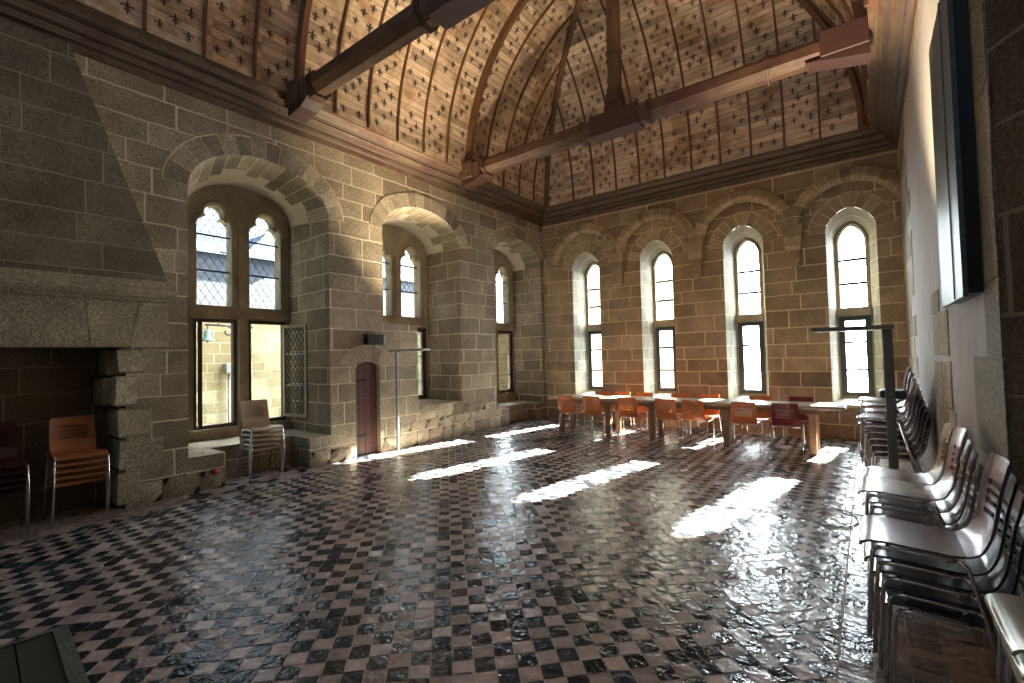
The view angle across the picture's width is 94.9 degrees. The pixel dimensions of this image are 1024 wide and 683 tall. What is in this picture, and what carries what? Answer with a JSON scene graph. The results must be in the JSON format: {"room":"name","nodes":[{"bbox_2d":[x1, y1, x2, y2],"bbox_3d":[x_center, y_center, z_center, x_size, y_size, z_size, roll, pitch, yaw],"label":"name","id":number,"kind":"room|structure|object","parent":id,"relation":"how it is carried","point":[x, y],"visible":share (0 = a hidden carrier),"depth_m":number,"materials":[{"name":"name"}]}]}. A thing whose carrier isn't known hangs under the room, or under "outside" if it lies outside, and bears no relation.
{"room":"historic interior","nodes":[
{"label":"historic interior","id":0,"kind":"room"},
{"bbox_2d":[0,52,546,523],"bbox_3d":[-3.708,-0.830,7.679,1.381,5.620,13.761,-3,-2,37],"label":"wall","id":1,"kind":"structure","parent":0,"point":[160,136],"depth_m":7.67,"materials":[{"name":"stone"}]},
{"bbox_2d":[211,469,218,474],"bbox_3d":[-3.873,1.702,6.138,0.080,0.072,0.072,-3,-2,37],"label":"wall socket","id":2,"kind":"object","parent":1,"relation":"attached to","point":[214,471],"visible":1,"depth_m":6.12,"materials":[{"name":"red plastic"}]},
{"bbox_2d":[188,185,307,442],"bbox_3d":[-4.317,-0.525,7.673,0.833,4.120,1.615,-3,-2,37],"label":"window","id":3,"kind":"structure","parent":1,"relation":"in","point":[238,209],"depth_m":7.75,"materials":[{"name":"stone"}]},
{"bbox_2d":[0,0,545,226],"bbox_3d":[-3.133,-3.421,7.192,0.400,0.460,13.620,-3,-2,37],"label":"trim","id":4,"kind":"structure","parent":1,"relation":"attached to","point":[92,33],"depth_m":6.24,"materials":[{"name":"brown wood"}]},
{"bbox_2d":[356,362,376,455],"bbox_3d":[-2.554,1.155,8.167,0.112,1.610,0.495,-3,-2,37],"label":"door","id":5,"kind":"structure","parent":1,"relation":"in","point":[366,391],"depth_m":8.19,"materials":[{"name":"brown wood"}]},
{"bbox_2d":[363,334,384,344],"bbox_3d":[-2.390,-0.034,8.184,0.134,0.180,0.375,-3,-2,37],"label":"wall fixture","id":6,"kind":"object","parent":1,"relation":"attached to","point":[369,339],"visible":1,"depth_m":8.10,"materials":[{"name":"black plastic"}]},
{"bbox_2d":[370,335,381,343],"bbox_3d":[-2.348,-0.036,8.131,0.003,0.150,0.250,-3,-2,37],"label":"grille","id":7,"kind":"object","parent":6,"relation":"attached to","point":[374,339],"depth_m":8.12,"materials":[{"name":"black metal"}]},
{"bbox_2d":[382,225,429,399],"bbox_3d":[-2.512,-0.564,10.143,0.260,3.850,1.700,-3,-2,37],"label":"window","id":8,"kind":"structure","parent":1,"relation":"in","point":[396,240],"depth_m":10.40,"materials":[{"name":"stone"}]},
{"bbox_2d":[494,249,515,402],"bbox_3d":[-0.525,-0.423,12.600,0.260,4.130,1.660,-3,-2,37],"label":"window","id":9,"kind":"structure","parent":1,"relation":"in","point":[502,266],"depth_m":13.03,"materials":[{"name":"stone"}]},
{"bbox_2d":[76,0,868,206],"bbox_3d":[0.275,-5.481,4.645,8.340,3.544,13.620,-3,-2,37],"label":"ceiling","id":10,"kind":"structure","parent":0,"point":[511,74],"depth_m":9.08,"materials":[{"name":"brown"}]},
{"bbox_2d":[284,0,495,123],"bbox_3d":[-0.512,-3.656,4.882,6.760,0.600,0.363,-3,-2,37],"label":"tie beam","id":11,"kind":"structure","parent":10,"relation":"attached to","point":[305,97],"depth_m":5.63,"materials":[{"name":"brown wood"}]},
{"bbox_2d":[459,15,870,189],"bbox_3d":[1.685,-3.615,7.790,6.760,0.600,0.363,-3,-2,37],"label":"tie beam","id":12,"kind":"structure","parent":10,"relation":"attached to","point":[847,44],"depth_m":6.91,"materials":[{"name":"brown wood"}]},
{"bbox_2d":[605,0,624,103],"bbox_3d":[1.673,-5.475,7.825,0.263,3.120,0.263,-3,-2,37],"label":"post","id":13,"kind":"object","parent":12,"relation":"on","point":[614,51],"visible":0.91,"depth_m":7.72,"materials":[{"name":"brown wood"}]},
{"bbox_2d":[0,417,1014,682],"bbox_3d":[-0.350,1.824,5.316,10.900,0.019,14.500,-3,-2,37],"label":"floor","id":14,"kind":"structure","parent":0,"point":[525,550],"depth_m":3.59,"materials":[{"name":"tile"}]},
{"bbox_2d":[0,487,28,533],"bbox_3d":[-5.135,1.510,4.638,0.551,0.814,0.459,-3,-2,37],"label":"chair","id":15,"kind":"object","parent":14,"relation":"on","point":[15,491],"visible":0.33,"depth_m":4.62,"materials":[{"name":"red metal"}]},
{"bbox_2d":[0,480,28,527],"bbox_3d":[-5.122,1.441,4.628,0.551,0.814,0.459,-3,-2,37],"label":"chair","id":16,"kind":"object","parent":15,"relation":"on","point":[16,484],"visible":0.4,"depth_m":4.61,"materials":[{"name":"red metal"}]},
{"bbox_2d":[0,432,29,514],"bbox_3d":[-5.095,1.301,4.610,0.551,0.814,0.459,-3,-2,37],"label":"chair","id":17,"kind":"object","parent":15,"relation":"on","point":[18,470],"visible":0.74,"depth_m":4.62,"materials":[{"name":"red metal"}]},
{"bbox_2d":[0,422,29,507],"bbox_3d":[-5.081,1.232,4.601,0.551,0.814,0.459,-3,-2,37],"label":"chair","id":18,"kind":"object","parent":17,"relation":"on","point":[8,454],"visible":0.98,"depth_m":4.81,"materials":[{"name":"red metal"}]},
{"bbox_2d":[0,440,29,520],"bbox_3d":[-5.108,1.371,4.619,0.551,0.814,0.459,-3,-2,37],"label":"chair","id":19,"kind":"object","parent":15,"relation":"on","point":[17,477],"visible":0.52,"depth_m":4.60,"materials":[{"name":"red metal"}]},
{"bbox_2d":[0,624,89,682],"bbox_3d":[-2.070,1.511,1.128,1.400,0.450,1.600,-3,-2,41],"label":"chest","id":20,"kind":"object","parent":14,"relation":"on","point":[52,655],"visible":1,"depth_m":1.94,"materials":[{"name":"wood"}]},
{"bbox_2d":[42,447,108,528],"bbox_3d":[-4.764,1.517,5.128,0.551,0.814,0.459,-3,-2,37],"label":"chair","id":21,"kind":"object","parent":14,"relation":"on","point":[98,477],"visible":0.31,"depth_m":5.03,"materials":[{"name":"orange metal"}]},
{"bbox_2d":[43,466,108,522],"bbox_3d":[-4.751,1.448,5.119,0.551,0.814,0.459,-3,-2,37],"label":"chair","id":22,"kind":"object","parent":21,"relation":"on","point":[66,476],"visible":0.31,"depth_m":5.00,"materials":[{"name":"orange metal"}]},
{"bbox_2d":[43,424,109,509],"bbox_3d":[-4.724,1.308,5.101,0.551,0.814,0.459,-3,-2,37],"label":"chair","id":23,"kind":"object","parent":21,"relation":"on","point":[59,464],"visible":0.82,"depth_m":5.06,"materials":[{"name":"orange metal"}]},
{"bbox_2d":[44,415,110,502],"bbox_3d":[-4.710,1.238,5.091,0.551,0.814,0.459,-3,-2,37],"label":"chair","id":24,"kind":"object","parent":23,"relation":"on","point":[82,447],"visible":1,"depth_m":5.15,"materials":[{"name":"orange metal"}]},
{"bbox_2d":[43,431,109,515],"bbox_3d":[-4.737,1.378,5.110,0.551,0.814,0.459,-3,-2,37],"label":"chair","id":25,"kind":"object","parent":21,"relation":"on","point":[70,469],"visible":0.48,"depth_m":5.03,"materials":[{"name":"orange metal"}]},
{"bbox_2d":[0,18,176,505],"bbox_3d":[-5.639,-0.679,4.201,0.742,5.130,4.288,-3,-2,37],"label":"fireplace","id":26,"kind":"object","parent":14,"relation":"on","point":[80,266],"visible":0.96,"depth_m":5.06,"materials":[{"name":"stone"}]},
{"bbox_2d":[0,18,167,281],"bbox_3d":[-5.514,-1.981,4.114,0.200,2.540,4.170,-3,-2,37],"label":"hood","id":27,"kind":"object","parent":26,"relation":"attached to","point":[68,208],"depth_m":4.97,"materials":[{"name":"grey stone"}]},
{"bbox_2d":[0,267,176,302],"bbox_3d":[-5.449,-0.613,4.057,0.270,0.240,4.288,-3,-2,37],"label":"shelf","id":28,"kind":"object","parent":26,"relation":"attached to","point":[34,282],"depth_m":5.04,"materials":[{"name":"stone"}]},
{"bbox_2d":[237,422,282,481],"bbox_3d":[-3.679,1.546,6.830,0.551,0.814,0.459,-3,-2,40],"label":"chair","id":29,"kind":"object","parent":14,"relation":"on","point":[276,445],"visible":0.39,"depth_m":6.75,"materials":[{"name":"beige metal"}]},
{"bbox_2d":[237,418,282,476],"bbox_3d":[-3.666,1.476,6.820,0.551,0.814,0.459,-3,-2,40],"label":"chair","id":30,"kind":"object","parent":29,"relation":"on","point":[272,441],"visible":0.31,"depth_m":6.72,"materials":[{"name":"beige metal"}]},
{"bbox_2d":[238,412,283,471],"bbox_3d":[-3.653,1.406,6.810,0.551,0.814,0.459,-3,-2,40],"label":"chair","id":31,"kind":"object","parent":30,"relation":"on","point":[274,436],"visible":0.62,"depth_m":6.72,"materials":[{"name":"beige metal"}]},
{"bbox_2d":[238,406,284,466],"bbox_3d":[-3.640,1.337,6.800,0.551,0.814,0.459,-3,-2,40],"label":"chair","id":32,"kind":"object","parent":31,"relation":"on","point":[276,431],"visible":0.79,"depth_m":6.77,"materials":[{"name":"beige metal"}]},
{"bbox_2d":[239,399,284,462],"bbox_3d":[-3.627,1.267,6.790,0.551,0.814,0.459,-3,-2,40],"label":"chair","id":33,"kind":"object","parent":30,"relation":"on","point":[256,423],"visible":0.99,"depth_m":6.86,"materials":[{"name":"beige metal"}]},
{"bbox_2d":[389,348,429,456],"bbox_3d":[-1.770,1.041,8.168,0.880,1.822,0.340,-3,-2,37],"label":"floor lamp","id":34,"kind":"object","parent":14,"relation":"on","point":[407,453],"visible":1,"depth_m":8.34,"materials":[{"name":"grey metal"}]},
{"bbox_2d":[557,395,587,434],"bbox_3d":[1.263,1.528,9.949,0.459,0.814,0.551,-3,-2,40],"label":"chair","id":35,"kind":"object","parent":14,"relation":"on","point":[566,410],"visible":0.95,"depth_m":9.80,"materials":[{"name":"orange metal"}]},
{"bbox_2d":[583,396,612,437],"bbox_3d":[1.728,1.506,9.597,0.459,0.814,0.551,-3,-2,35],"label":"chair","id":36,"kind":"object","parent":14,"relation":"on","point":[597,411],"visible":0.91,"depth_m":9.42,"materials":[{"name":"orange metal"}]},
{"bbox_2d":[585,391,612,429],"bbox_3d":[1.923,1.527,10.391,0.459,0.814,0.551,-3,-2,34],"label":"chair","id":37,"kind":"object","parent":14,"relation":"on","point":[596,392],"visible":0.23,"depth_m":10.57,"materials":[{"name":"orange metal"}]},
{"bbox_2d":[604,392,632,432],"bbox_3d":[2.291,1.509,10.113,0.459,0.814,0.551,-3,-2,37],"label":"chair","id":38,"kind":"object","parent":14,"relation":"on","point":[615,393],"visible":0.27,"depth_m":10.24,"materials":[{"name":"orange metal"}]},
{"bbox_2d":[617,397,648,440],"bbox_3d":[2.334,1.477,9.140,0.459,0.814,0.551,-3,-2,36],"label":"chair","id":39,"kind":"object","parent":14,"relation":"on","point":[623,413],"visible":1,"depth_m":8.99,"materials":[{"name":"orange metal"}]},
{"bbox_2d":[633,392,652,434],"bbox_3d":[2.690,1.490,9.812,0.459,0.814,0.551,-3,-2,37],"label":"chair","id":40,"kind":"object","parent":14,"relation":"on","point":[641,409],"visible":0.37,"depth_m":9.97,"materials":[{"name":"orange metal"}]},
{"bbox_2d":[655,399,687,444],"bbox_3d":[2.923,1.449,8.695,0.459,0.814,0.551,-3,-2,37],"label":"chair","id":41,"kind":"object","parent":14,"relation":"on","point":[662,416],"visible":0.95,"depth_m":8.53,"materials":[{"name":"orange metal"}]},
{"bbox_2d":[668,393,691,437],"bbox_3d":[3.282,1.462,9.365,0.459,0.814,0.551,-3,-2,40],"label":"chair","id":42,"kind":"object","parent":14,"relation":"on","point":[675,395],"visible":0.29,"depth_m":9.52,"materials":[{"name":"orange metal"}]},
{"bbox_2d":[548,394,846,454],"bbox_3d":[3.114,1.478,8.896,5.280,0.765,0.720,-3,-2,37],"label":"table","id":43,"kind":"object","parent":14,"relation":"on","point":[812,410],"visible":0.7,"depth_m":8.40,"materials":[{"name":"brown wood"}]},
{"bbox_2d":[681,399,715,446],"bbox_3d":[3.312,1.431,8.401,0.459,0.814,0.551,-3,-2,40],"label":"chair","id":44,"kind":"object","parent":14,"relation":"on","point":[691,417],"visible":1,"depth_m":8.25,"materials":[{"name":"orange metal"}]},
{"bbox_2d":[690,394,722,440],"bbox_3d":[3.730,1.441,9.026,0.459,0.814,0.551,-3,-2,42],"label":"chair","id":45,"kind":"object","parent":14,"relation":"on","point":[708,413],"visible":0.44,"depth_m":9.13,"materials":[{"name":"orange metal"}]},
{"bbox_2d":[730,401,763,451],"bbox_3d":[3.946,1.401,7.923,0.459,0.814,0.551,-3,-2,34],"label":"chair","id":46,"kind":"object","parent":14,"relation":"on","point":[738,420],"visible":1,"depth_m":7.76,"materials":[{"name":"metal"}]},
{"bbox_2d":[742,395,774,443],"bbox_3d":[4.445,1.407,8.486,0.459,0.814,0.551,-3,-2,38],"label":"chair","id":47,"kind":"object","parent":14,"relation":"on","point":[761,416],"visible":0.42,"depth_m":8.58,"materials":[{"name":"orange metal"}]},
{"bbox_2d":[770,403,805,455],"bbox_3d":[4.424,1.378,7.562,0.459,0.814,0.551,-3,-2,35],"label":"chair","id":48,"kind":"object","parent":14,"relation":"on","point":[776,422],"visible":1,"depth_m":7.41,"materials":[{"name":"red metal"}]},
{"bbox_2d":[783,396,812,445],"bbox_3d":[4.974,1.383,8.124,0.459,0.814,0.551,-3,-2,39],"label":"chair","id":49,"kind":"object","parent":14,"relation":"on","point":[803,418],"visible":0.24,"depth_m":8.27,"materials":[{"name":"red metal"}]},
{"bbox_2d":[808,508,863,527],"bbox_3d":[3.188,1.708,4.588,0.666,0.012,0.508,-1,-2,-12],"label":"power cable","id":50,"kind":"object","parent":14,"relation":"on","point":[852,513],"visible":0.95,"depth_m":4.57,"materials":[{"name":"black plastic"}]},
{"bbox_2d":[811,324,898,469],"bbox_3d":[3.491,0.778,4.433,1.060,1.862,0.340,-3,-2,37],"label":"floor lamp","id":51,"kind":"object","parent":14,"relation":"on","point":[887,337],"visible":0.59,"depth_m":4.39,"materials":[{"name":"grey metal"}]},
{"bbox_2d":[818,329,879,332],"bbox_3d":[3.287,-0.104,4.600,0.500,0.005,0.140,-3,-2,37],"label":"diffuser","id":52,"kind":"object","parent":51,"relation":"attached to","point":[819,330],"depth_m":4.57,"materials":[{"name":"white plastic"}]},
{"bbox_2d":[871,418,932,470],"bbox_3d":[4.367,1.286,5.268,0.563,0.854,0.459,-3,-2,37],"label":"chair","id":53,"kind":"object","parent":14,"relation":"on","point":[919,454],"visible":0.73,"depth_m":5.20,"materials":[{"name":"grey paint"}]},
{"bbox_2d":[869,412,930,472],"bbox_3d":[4.351,1.218,5.282,0.563,0.854,0.459,-3,-2,37],"label":"chair","id":54,"kind":"object","parent":53,"relation":"on","point":[918,445],"visible":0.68,"depth_m":5.21,"materials":[{"name":"grey paint"}]},
{"bbox_2d":[867,406,927,472],"bbox_3d":[4.333,1.150,5.295,0.563,0.854,0.459,-3,-2,38],"label":"chair","id":55,"kind":"object","parent":54,"relation":"on","point":[914,440],"visible":0.67,"depth_m":5.22,"materials":[{"name":"grey paint"}]},
{"bbox_2d":[864,399,924,472],"bbox_3d":[4.317,1.081,5.309,0.563,0.854,0.459,-3,-2,37],"label":"chair","id":56,"kind":"object","parent":55,"relation":"on","point":[912,433],"visible":0.7,"depth_m":5.26,"materials":[{"name":"grey paint"}]},
{"bbox_2d":[863,393,922,472],"bbox_3d":[4.300,1.013,5.323,0.563,0.854,0.459,-3,-2,36],"label":"chair","id":57,"kind":"object","parent":56,"relation":"on","point":[909,427],"visible":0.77,"depth_m":5.28,"materials":[{"name":"grey paint"}]},
{"bbox_2d":[858,387,919,468],"bbox_3d":[4.283,0.945,5.336,0.563,0.854,0.459,-3,-2,38],"label":"chair","id":58,"kind":"object","parent":57,"relation":"on","point":[909,417],"visible":0.71,"depth_m":5.25,"materials":[{"name":"grey paint"}]},
{"bbox_2d":[856,380,916,461],"bbox_3d":[4.267,0.877,5.351,0.563,0.854,0.459,-3,-2,36],"label":"chair","id":59,"kind":"object","parent":58,"relation":"on","point":[913,384],"visible":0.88,"depth_m":5.31,"materials":[{"name":"grey paint"}]},
{"bbox_2d":[877,429,927,472],"bbox_3d":[4.803,1.292,5.779,0.563,0.854,0.459,-3,-2,37],"label":"chair","id":60,"kind":"object","parent":14,"relation":"on","point":[878,460],"visible":0.02,"depth_m":5.74,"materials":[{"name":"grey paint"}]},
{"bbox_2d":[885,528,1023,682],"bbox_3d":[2.098,1.243,2.220,0.563,0.854,0.459,-3,-2,37],"label":"chair","id":61,"kind":"object","parent":14,"relation":"on","point":[970,619],"visible":0.26,"depth_m":2.15,"materials":[{"name":"black paint"}]},
{"bbox_2d":[879,512,1023,682],"bbox_3d":[2.082,1.175,2.234,0.563,0.854,0.459,-3,-2,37],"label":"chair","id":62,"kind":"object","parent":61,"relation":"on","point":[1010,585],"visible":0.34,"depth_m":2.13,"materials":[{"name":"black paint"}]},
{"bbox_2d":[874,488,1023,669],"bbox_3d":[2.065,1.106,2.247,0.563,0.854,0.459,-3,-2,37],"label":"chair","id":63,"kind":"object","parent":62,"relation":"on","point":[993,581],"visible":0.44,"depth_m":2.13,"materials":[{"name":"black paint"}]},
{"bbox_2d":[865,472,1019,682],"bbox_3d":[2.048,1.038,2.261,0.563,0.854,0.459,-3,-2,37],"label":"chair","id":64,"kind":"object","parent":63,"relation":"on","point":[984,565],"visible":0.57,"depth_m":2.15,"materials":[{"name":"black paint"}]},
{"bbox_2d":[859,452,1012,661],"bbox_3d":[2.031,0.970,2.275,0.563,0.854,0.459,-3,-2,37],"label":"chair","id":65,"kind":"object","parent":64,"relation":"on","point":[973,541],"visible":1,"depth_m":2.23,"materials":[{"name":"grey paint"}]},
{"bbox_2d":[968,473,982,627],"bbox_3d":[2.669,1.254,3.005,0.563,0.854,0.459,-3,-2,37],"label":"chair","id":66,"kind":"object","parent":14,"relation":"on","point":[973,482],"visible":0.02,"depth_m":2.92,"materials":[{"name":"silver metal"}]},
{"bbox_2d":[869,450,978,528],"bbox_3d":[2.635,1.118,3.032,0.563,0.854,0.459,-3,-2,37],"label":"chair","id":67,"kind":"object","parent":66,"relation":"on","point":[952,517],"visible":0.4,"depth_m":2.92,"materials":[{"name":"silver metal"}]},
{"bbox_2d":[862,439,973,529],"bbox_3d":[2.619,1.050,3.046,0.563,0.854,0.459,-3,-2,37],"label":"chair","id":68,"kind":"object","parent":67,"relation":"on","point":[948,504],"visible":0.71,"depth_m":2.94,"materials":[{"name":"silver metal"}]},
{"bbox_2d":[858,425,968,561],"bbox_3d":[2.602,0.981,3.059,0.563,0.854,0.459,-3,-2,37],"label":"chair","id":69,"kind":"object","parent":68,"relation":"on","point":[941,490],"visible":0.97,"depth_m":3.02,"materials":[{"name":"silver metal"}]},
{"bbox_2d":[873,462,983,530],"bbox_3d":[2.652,1.186,3.018,0.563,0.854,0.459,-3,-2,37],"label":"chair","id":70,"kind":"object","parent":66,"relation":"on","point":[964,521],"visible":0.29,"depth_m":2.89,"materials":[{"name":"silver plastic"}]},
{"bbox_3d":[1.939,1.220,1.376,0.563,0.854,0.459,-3,-2,37],"label":"chair","id":71,"kind":"object","parent":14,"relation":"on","visible":0},
{"bbox_2d":[992,618,1023,682],"bbox_3d":[1.888,1.015,1.417,0.563,0.854,0.459,-3,-2,37],"label":"chair","id":72,"kind":"object","parent":71,"relation":"on","point":[1017,661],"visible":0.28,"depth_m":1.52,"materials":[{"name":"beige plastic"}]},
{"bbox_2d":[984,593,1023,682],"bbox_3d":[1.872,0.947,1.430,0.563,0.854,0.459,-3,-2,37],"label":"chair","id":73,"kind":"object","parent":72,"relation":"on","point":[1006,610],"visible":0.99,"depth_m":1.63,"materials":[{"name":"beige plastic"}]},
{"bbox_2d":[542,149,907,440],"bbox_3d":[4.003,-0.921,10.508,7.698,5.620,0.670,-3,-2,37],"label":"wall","id":74,"kind":"structure","parent":0,"point":[795,218],"depth_m":9.96,"materials":[{"name":"stone"}]},
{"bbox_2d":[585,262,602,390],"bbox_3d":[2.225,-0.404,12.320,0.542,3.386,0.190,-3,-2,37],"label":"window","id":75,"kind":"structure","parent":74,"relation":"in","point":[594,328],"depth_m":12.39,"materials":[{"name":"stone"}]},
{"bbox_2d":[652,251,676,392],"bbox_3d":[3.676,-0.473,11.224,0.542,3.386,0.190,-3,-2,37],"label":"window","id":76,"kind":"structure","parent":74,"relation":"in","point":[669,324],"depth_m":11.27,"materials":[{"name":"stone"}]},
{"bbox_2d":[542,127,896,226],"bbox_3d":[3.667,-3.481,10.339,7.460,0.460,0.400,-3,-2,37],"label":"trim","id":77,"kind":"structure","parent":74,"relation":"attached to","point":[863,141],"depth_m":9.71,"materials":[{"name":"brown wood"}]},
{"bbox_2d":[734,238,766,395],"bbox_3d":[5.135,-0.543,10.122,0.542,3.386,0.190,-3,-2,37],"label":"window","id":78,"kind":"structure","parent":74,"relation":"in","point":[743,320],"depth_m":10.10,"materials":[{"name":"stone"}]},
{"bbox_2d":[834,222,875,397],"bbox_3d":[6.579,-0.612,9.032,0.542,3.386,0.190,-3,-2,37],"label":"window","id":79,"kind":"structure","parent":74,"relation":"in","point":[865,312],"depth_m":8.99,"materials":[{"name":"stone"}]},
{"bbox_2d":[897,0,1023,585],"bbox_3d":[3.047,-1.443,2.528,0.914,6.200,13.756,-2,-2,30],"label":"wall","id":80,"kind":"structure","parent":0,"point":[966,359],"depth_m":2.73,"materials":[{"name":"white paint"}]},
{"bbox_2d":[868,0,919,147],"bbox_3d":[2.497,-3.688,2.941,0.400,0.460,13.620,-3,-2,37],"label":"trim","id":81,"kind":"structure","parent":80,"relation":"attached to","point":[892,23],"depth_m":6.05,"materials":[{"name":"brown wood"}]},
{"bbox_2d":[929,0,984,307],"bbox_3d":[2.954,-1.240,3.150,0.104,1.960,0.960,-3,-2,37],"label":"wall panel","id":82,"kind":"object","parent":80,"relation":"attached to","point":[953,118],"visible":0.99,"depth_m":2.81,"materials":[{"name":"black plastic"}]},
{"label":"outside","id":83,"kind":"structure","parent":0,"visible":0},
{"bbox_2d":[197,233,413,316],"bbox_3d":[-18.548,-1.761,31.594,8.500,9.700,36.600,-3,-2,37],"label":"building","id":84,"kind":"structure","parent":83,"point":[200,247],"depth_m":28.96,"materials":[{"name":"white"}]},
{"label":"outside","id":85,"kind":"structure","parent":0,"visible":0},
{"bbox_2d":[196,322,507,425],"bbox_3d":[2.444,1.536,21.323,4.100,4.570,43.000,-3,-2,37],"label":"wall","id":86,"kind":"structure","parent":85,"point":[265,339],"depth_m":11.95,"materials":[{"name":"stone"}]},
{"bbox_2d":[223,363,230,421],"bbox_3d":[-6.833,2.094,11.378,0.200,3.120,0.220,-3,-2,37],"label":"downpipe","id":87,"kind":"object","parent":86,"relation":"attached to","point":[226,367],"visible":0.46,"depth_m":11.38,"materials":[{"name":"grey paint"}]},
{"bbox_2d":[205,323,252,335],"bbox_3d":[-6.855,-0.347,11.416,0.296,0.436,1.160,-3,-2,37],"label":"bracket","id":88,"kind":"object","parent":86,"relation":"attached to","point":[228,326],"visible":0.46,"depth_m":11.20,"materials":[{"name":"black metal"}]},
{"bbox_2d":[202,326,213,342],"bbox_3d":[-7.068,-0.177,10.911,0.259,0.400,0.259,-3,-2,37],"label":"bell","id":89,"kind":"object","parent":88,"relation":"hanging from","point":[207,336],"visible":0.97,"depth_m":10.86,"materials":[{"name":"teal metal"}]},
{"bbox_3d":[1.922,1.151,1.389,0.563,0.854,0.459,-3,-2,37],"label":"chair","id":90,"kind":"object","parent":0,"visible":0},
{"bbox_2d":[1001,640,1023,682],"bbox_3d":[1.905,1.083,1.403,0.563,0.854,0.459,-3,-2,37],"label":"chair","id":91,"kind":"object","parent":90,"relation":"on","point":[1015,680],"visible":0.13,"depth_m":1.64,"materials":[{"name":"beige"}]},
{"bbox_3d":[3.069,1.126,3.606,0.563,0.854,0.459,-3,-2,37],"label":"chair","id":92,"kind":"object","parent":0,"visible":0},
{"bbox_2d":[863,422,954,484],"bbox_3d":[3.053,1.058,3.620,0.563,0.854,0.459,-3,-2,37],"label":"chair","id":93,"kind":"object","parent":92,"relation":"on","point":[932,477],"visible":0.74,"depth_m":3.61,"materials":[{"name":"white plastic"}]},
{"bbox_3d":[4.719,0.951,5.847,0.563,0.854,0.459,-3,-2,37],"label":"chair","id":94,"kind":"object","parent":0,"visible":0},
{"bbox_2d":[862,378,916,433],"bbox_3d":[4.702,0.883,5.860,0.563,0.854,0.459,-3,-2,37],"label":"chair","id":95,"kind":"object","parent":94,"relation":"on","point":[881,411],"visible":0.34,"depth_m":5.83,"materials":[{"name":"grey paint"}]},
{"bbox_2d":[859,372,914,418],"bbox_3d":[4.686,0.815,5.874,0.563,0.854,0.459,-3,-2,37],"label":"chair","id":96,"kind":"object","parent":95,"relation":"on","point":[876,405],"visible":0.58,"depth_m":5.82,"materials":[{"name":"grey paint"}]},
{"bbox_2d":[857,366,911,433],"bbox_3d":[4.669,0.746,5.888,0.563,0.854,0.459,-3,-2,37],"label":"chair","id":97,"kind":"object","parent":96,"relation":"on","point":[909,369],"visible":0.68,"depth_m":5.83,"materials":[{"name":"grey paint"}]},
{"bbox_2d":[879,389,906,398],"bbox_3d":[4.719,0.648,5.826,0.260,0.108,0.320,-3,-2,37],"label":"box","id":98,"kind":"object","parent":97,"relation":"on","point":[899,393],"visible":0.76,"depth_m":5.68,"materials":[{"name":"black plastic"}]},
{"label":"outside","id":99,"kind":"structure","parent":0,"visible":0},
{"bbox_2d":[536,254,673,387],"bbox_3d":[5.412,-7.944,24.853,3.500,23.500,14.000,-3,-2,37],"label":"building","id":100,"kind":"structure","parent":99,"point":[664,268],"depth_m":24.88,"materials":[{"name":"stone"}]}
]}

